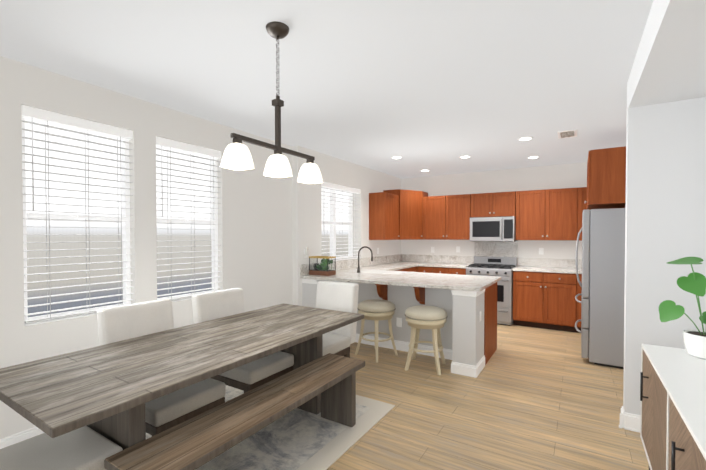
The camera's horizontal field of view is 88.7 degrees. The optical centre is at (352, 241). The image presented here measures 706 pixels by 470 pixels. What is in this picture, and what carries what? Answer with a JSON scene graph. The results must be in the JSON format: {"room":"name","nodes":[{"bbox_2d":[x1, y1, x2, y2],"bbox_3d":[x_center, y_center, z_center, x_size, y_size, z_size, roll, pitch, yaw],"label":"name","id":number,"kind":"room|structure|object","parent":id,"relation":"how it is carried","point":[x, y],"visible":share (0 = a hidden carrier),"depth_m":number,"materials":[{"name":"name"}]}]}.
{"room":"kitchen","nodes":[
{"label":"kitchen","id":0,"kind":"room"},
{"bbox_2d":[0,56,401,438],"bbox_3d":[-1.576,0.090,3.834,0.250,2.740,9.480,1,1,32],"label":"wall","id":1,"kind":"structure","parent":0,"point":[269,229],"depth_m":3.36,"materials":[{"name":"grey paint"}]},
{"bbox_2d":[0,427,43,448],"bbox_3d":[-2.438,1.418,2.401,0.030,0.130,6.100,1,1,32],"label":"baseboard","id":2,"kind":"structure","parent":1,"relation":"attached to","point":[21,436],"depth_m":2.55,"materials":[{"name":"white"}]},
{"bbox_2d":[21,105,133,325],"bbox_3d":[-2.199,-0.186,2.922,0.136,1.576,0.756,1,1,32],"label":"window blinds","id":3,"kind":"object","parent":1,"relation":"in","point":[125,136],"depth_m":2.87,"materials":[{"name":"white plastic"}]},
{"bbox_2d":[156,136,221,301],"bbox_3d":[-1.699,-0.198,3.721,0.136,1.576,0.731,1,1,32],"label":"window","id":4,"kind":"structure","parent":1,"relation":"in","point":[213,155],"depth_m":3.72,"materials":[{"name":"white plastic"}]},
{"bbox_2d":[305,245,308,254],"bbox_3d":[-0.640,0.122,5.040,0.042,0.127,0.055,1,1,32],"label":"electrical outlet","id":5,"kind":"object","parent":1,"relation":"attached to","point":[307,251],"visible":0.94,"depth_m":5.02,"materials":[{"name":"white plastic"}]},
{"bbox_2d":[321,182,360,260],"bbox_3d":[-0.266,-0.298,5.916,0.236,1.206,1.146,1,1,32],"label":"window","id":6,"kind":"structure","parent":1,"relation":"in","point":[332,222],"depth_m":5.93,"materials":[{"name":"white plastic"}]},
{"bbox_2d":[0,0,652,178],"bbox_3d":[0.247,-1.322,2.671,4.550,0.120,9.780,1,1,32],"label":"ceiling","id":7,"kind":"structure","parent":0,"point":[437,87],"depth_m":2.61,"materials":[{"name":"grey paint"}]},
{"bbox_2d":[220,21,322,183],"bbox_3d":[-0.444,-0.820,2.132,0.136,0.865,0.736,1,1,32],"label":"pendant light","id":8,"kind":"object","parent":7,"relation":"hanging from","point":[237,155],"visible":1,"depth_m":2.10,"materials":[{"name":"white glass"}]},
{"bbox_2d":[518,137,532,140],"bbox_3d":[2.169,-1.287,4.548,0.170,0.007,0.170,1,1,32],"label":"recessed light","id":9,"kind":"object","parent":7,"relation":"in","point":[524,138],"visible":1,"depth_m":4.52,"materials":[{"name":"white"}]},
{"bbox_2d":[557,129,576,138],"bbox_3d":[2.571,-1.283,4.332,0.200,0.009,0.340,1,1,32],"label":"ceiling vent","id":10,"kind":"object","parent":7,"relation":"in","point":[567,133],"visible":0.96,"depth_m":4.29,"materials":[{"name":"white metal"}]},
{"bbox_2d":[327,324,648,469],"bbox_3d":[0.247,1.538,2.716,4.550,0.120,9.780,1,1,32],"label":"floor","id":11,"kind":"structure","parent":0,"point":[530,398],"depth_m":3.10,"materials":[{"name":"brown wood"}]},
{"bbox_2d":[146,385,394,469],"bbox_3d":[-1.216,1.474,2.498,1.940,0.012,2.900,1,1,32],"label":"rug","id":12,"kind":"object","parent":11,"relation":"on","point":[297,439],"visible":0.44,"depth_m":2.64,"materials":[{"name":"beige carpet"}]},
{"bbox_2d":[0,426,122,469],"bbox_3d":[-1.508,0.979,1.571,0.500,1.006,0.729,1,1,32],"label":"chair","id":13,"kind":"object","parent":12,"relation":"on","point":[85,448],"visible":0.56,"depth_m":1.70,"materials":[{"name":"fabric"}]},
{"bbox_2d":[97,299,225,435],"bbox_3d":[-1.319,0.965,2.495,0.729,1.006,0.500,1,1,32],"label":"chair","id":14,"kind":"object","parent":12,"relation":"on","point":[130,321],"visible":0.52,"depth_m":2.44,"materials":[{"name":"fabric"}]},
{"bbox_2d":[0,303,363,449],"bbox_3d":[-0.905,1.064,2.527,0.970,0.806,2.250,1,1,32],"label":"dining table","id":15,"kind":"object","parent":12,"relation":"on","point":[109,391],"visible":0.83,"depth_m":1.95,"materials":[{"name":"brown wood"}]},
{"bbox_2d":[104,353,364,469],"bbox_3d":[-0.519,1.228,2.303,0.365,0.486,1.755,1,1,32],"label":"bench","id":16,"kind":"object","parent":12,"relation":"on","point":[197,441],"visible":1,"depth_m":2.07,"materials":[{"name":"brown wood"}]},
{"bbox_2d":[192,288,293,392],"bbox_3d":[-0.942,0.955,3.097,0.729,1.006,0.500,1,1,32],"label":"chair","id":17,"kind":"object","parent":12,"relation":"on","point":[213,305],"visible":0.48,"depth_m":3.03,"materials":[{"name":"fabric"}]},
{"bbox_2d":[315,281,358,357],"bbox_3d":[-0.333,0.947,3.618,0.500,1.006,0.729,1,1,32],"label":"chair","id":18,"kind":"object","parent":12,"relation":"on","point":[337,296],"visible":0.4,"depth_m":3.73,"materials":[{"name":"fabric"}]},
{"bbox_2d":[300,189,419,307],"bbox_3d":[0.333,0.226,6.053,0.630,2.400,3.000,1,1,32],"label":"kitchen cabinets","id":19,"kind":"object","parent":11,"relation":"on","point":[393,214],"depth_m":6.54,"materials":[{"name":"brown wood"}]},
{"bbox_2d":[309,256,335,275],"bbox_3d":[-0.432,0.342,5.072,0.330,0.255,0.194,1,1,32],"label":"terrarium","id":20,"kind":"object","parent":19,"relation":"on","point":[322,267],"visible":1,"depth_m":5.01,"materials":[{"name":"brown wood"}]},
{"bbox_2d":[357,246,372,272],"bbox_3d":[0.164,0.270,5.376,0.208,0.390,0.212,1,1,32],"label":"faucet","id":21,"kind":"object","parent":19,"relation":"on","point":[358,269],"visible":1,"depth_m":5.38,"materials":[{"name":"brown metal"}]},
{"bbox_2d":[355,299,397,362],"bbox_3d":[0.296,1.103,4.590,0.491,0.689,0.491,1,1,32],"label":"stool","id":22,"kind":"object","parent":11,"relation":"on","point":[376,310],"visible":0.96,"depth_m":4.43,"materials":[{"name":"wood"}]},
{"bbox_2d":[336,270,500,377],"bbox_3d":[0.891,0.961,4.725,1.735,0.972,1.320,1,1,32],"label":"kitchen peninsula","id":23,"kind":"object","parent":11,"relation":"on","point":[470,342],"depth_m":4.47,"materials":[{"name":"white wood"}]},
{"bbox_2d":[396,318,401,326],"bbox_3d":[0.610,1.075,4.789,0.075,0.118,0.008,1,1,32],"label":"electrical outlet","id":24,"kind":"object","parent":23,"relation":"attached to","point":[398,322],"visible":1,"depth_m":4.78,"materials":[{"name":"white plastic"}]},
{"bbox_2d":[404,305,446,374],"bbox_3d":[0.841,1.109,4.178,0.487,0.689,0.485,1,1,32],"label":"stool","id":25,"kind":"object","parent":11,"relation":"on","point":[418,318],"visible":1,"depth_m":4.03,"materials":[{"name":"wood"}]},
{"bbox_2d":[466,256,516,325],"bbox_3d":[2.474,0.856,6.463,0.752,1.125,0.688,1,1,32],"label":"range","id":26,"kind":"object","parent":11,"relation":"on","point":[502,267],"visible":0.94,"depth_m":6.13,"materials":[{"name":"grey metal"}]},
{"bbox_2d":[420,187,583,332],"bbox_3d":[2.631,0.220,6.412,4.143,2.400,0.645,1,1,32],"label":"kitchen cabinets","id":27,"kind":"object","parent":11,"relation":"on","point":[546,291],"depth_m":6.10,"materials":[{"name":"brown wood"}]},
{"bbox_2d":[470,216,516,241],"bbox_3d":[2.545,-0.215,6.560,0.752,0.436,0.436,1,1,32],"label":"microwave","id":28,"kind":"object","parent":27,"relation":"attached to","point":[499,229],"visible":0.98,"depth_m":6.39,"materials":[{"name":"grey metal"}]},
{"bbox_2d":[575,208,624,368],"bbox_3d":[3.276,0.535,4.474,0.895,1.830,0.900,1,1,32],"label":"fridge","id":29,"kind":"object","parent":11,"relation":"on","point":[602,284],"visible":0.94,"depth_m":4.18,"materials":[{"name":"grey metal"}]},
{"bbox_2d":[640,344,705,469],"bbox_3d":[1.623,1.088,1.559,0.482,0.814,1.650,1,1,32],"label":"credenza","id":30,"kind":"object","parent":11,"relation":"on","point":[673,408],"visible":1,"depth_m":1.76,"materials":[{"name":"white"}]},
{"bbox_2d":[659,257,705,358],"bbox_3d":[2.000,0.382,2.121,0.327,0.578,0.220,1,1,32],"label":"plant","id":31,"kind":"object","parent":30,"relation":"on","point":[693,339],"visible":1,"depth_m":2.11,"materials":[{"name":"green plant"}]},
{"bbox_2d":[401,162,586,265],"bbox_3d":[2.801,0.044,6.775,4.550,2.740,0.150,1,1,32],"label":"wall","id":32,"kind":"structure","parent":0,"point":[570,175],"depth_m":6.66,"materials":[{"name":"grey paint"}]},
{"bbox_2d":[539,248,543,254],"bbox_3d":[3.314,0.175,6.363,0.075,0.118,0.008,1,1,32],"label":"electrical outlet","id":33,"kind":"object","parent":32,"relation":"attached to","point":[541,251],"visible":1,"depth_m":6.36,"materials":[{"name":"white plastic"}]},
{"bbox_2d":[584,146,625,209],"bbox_3d":[3.338,-0.750,4.414,0.841,0.630,0.960,1,1,32],"label":"wall cabinet","id":34,"kind":"object","parent":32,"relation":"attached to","point":[606,168],"depth_m":4.13,"materials":[{"name":"brown wood"}]},
{"bbox_2d":[623,79,705,426],"bbox_3d":[2.488,0.108,2.684,0.740,2.740,0.120,1,1,32],"label":"wall","id":35,"kind":"structure","parent":0,"point":[665,213],"depth_m":2.72,"materials":[{"name":"grey paint"}]},
{"bbox_2d":[619,409,640,432],"bbox_3d":[2.312,1.413,2.733,0.488,0.130,0.026,1,1,32],"label":"baseboard","id":36,"kind":"structure","parent":35,"relation":"attached to","point":[632,422],"depth_m":2.82,"materials":[{"name":"white"}]},
{"bbox_2d":[628,0,705,107],"bbox_3d":[0.796,-1.108,0.196,0.490,0.230,5.860,1,1,32],"label":"ceiling","id":37,"kind":"structure","parent":0,"point":[669,64],"depth_m":2.04,"materials":[{"name":"grey paint"}]},
{"label":"outside","id":38,"kind":"structure","parent":0,"visible":0},
{"bbox_2d":[25,118,347,316],"bbox_3d":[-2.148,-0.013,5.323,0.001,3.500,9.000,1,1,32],"label":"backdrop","id":39,"kind":"structure","parent":38,"point":[166,233],"depth_m":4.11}
]}

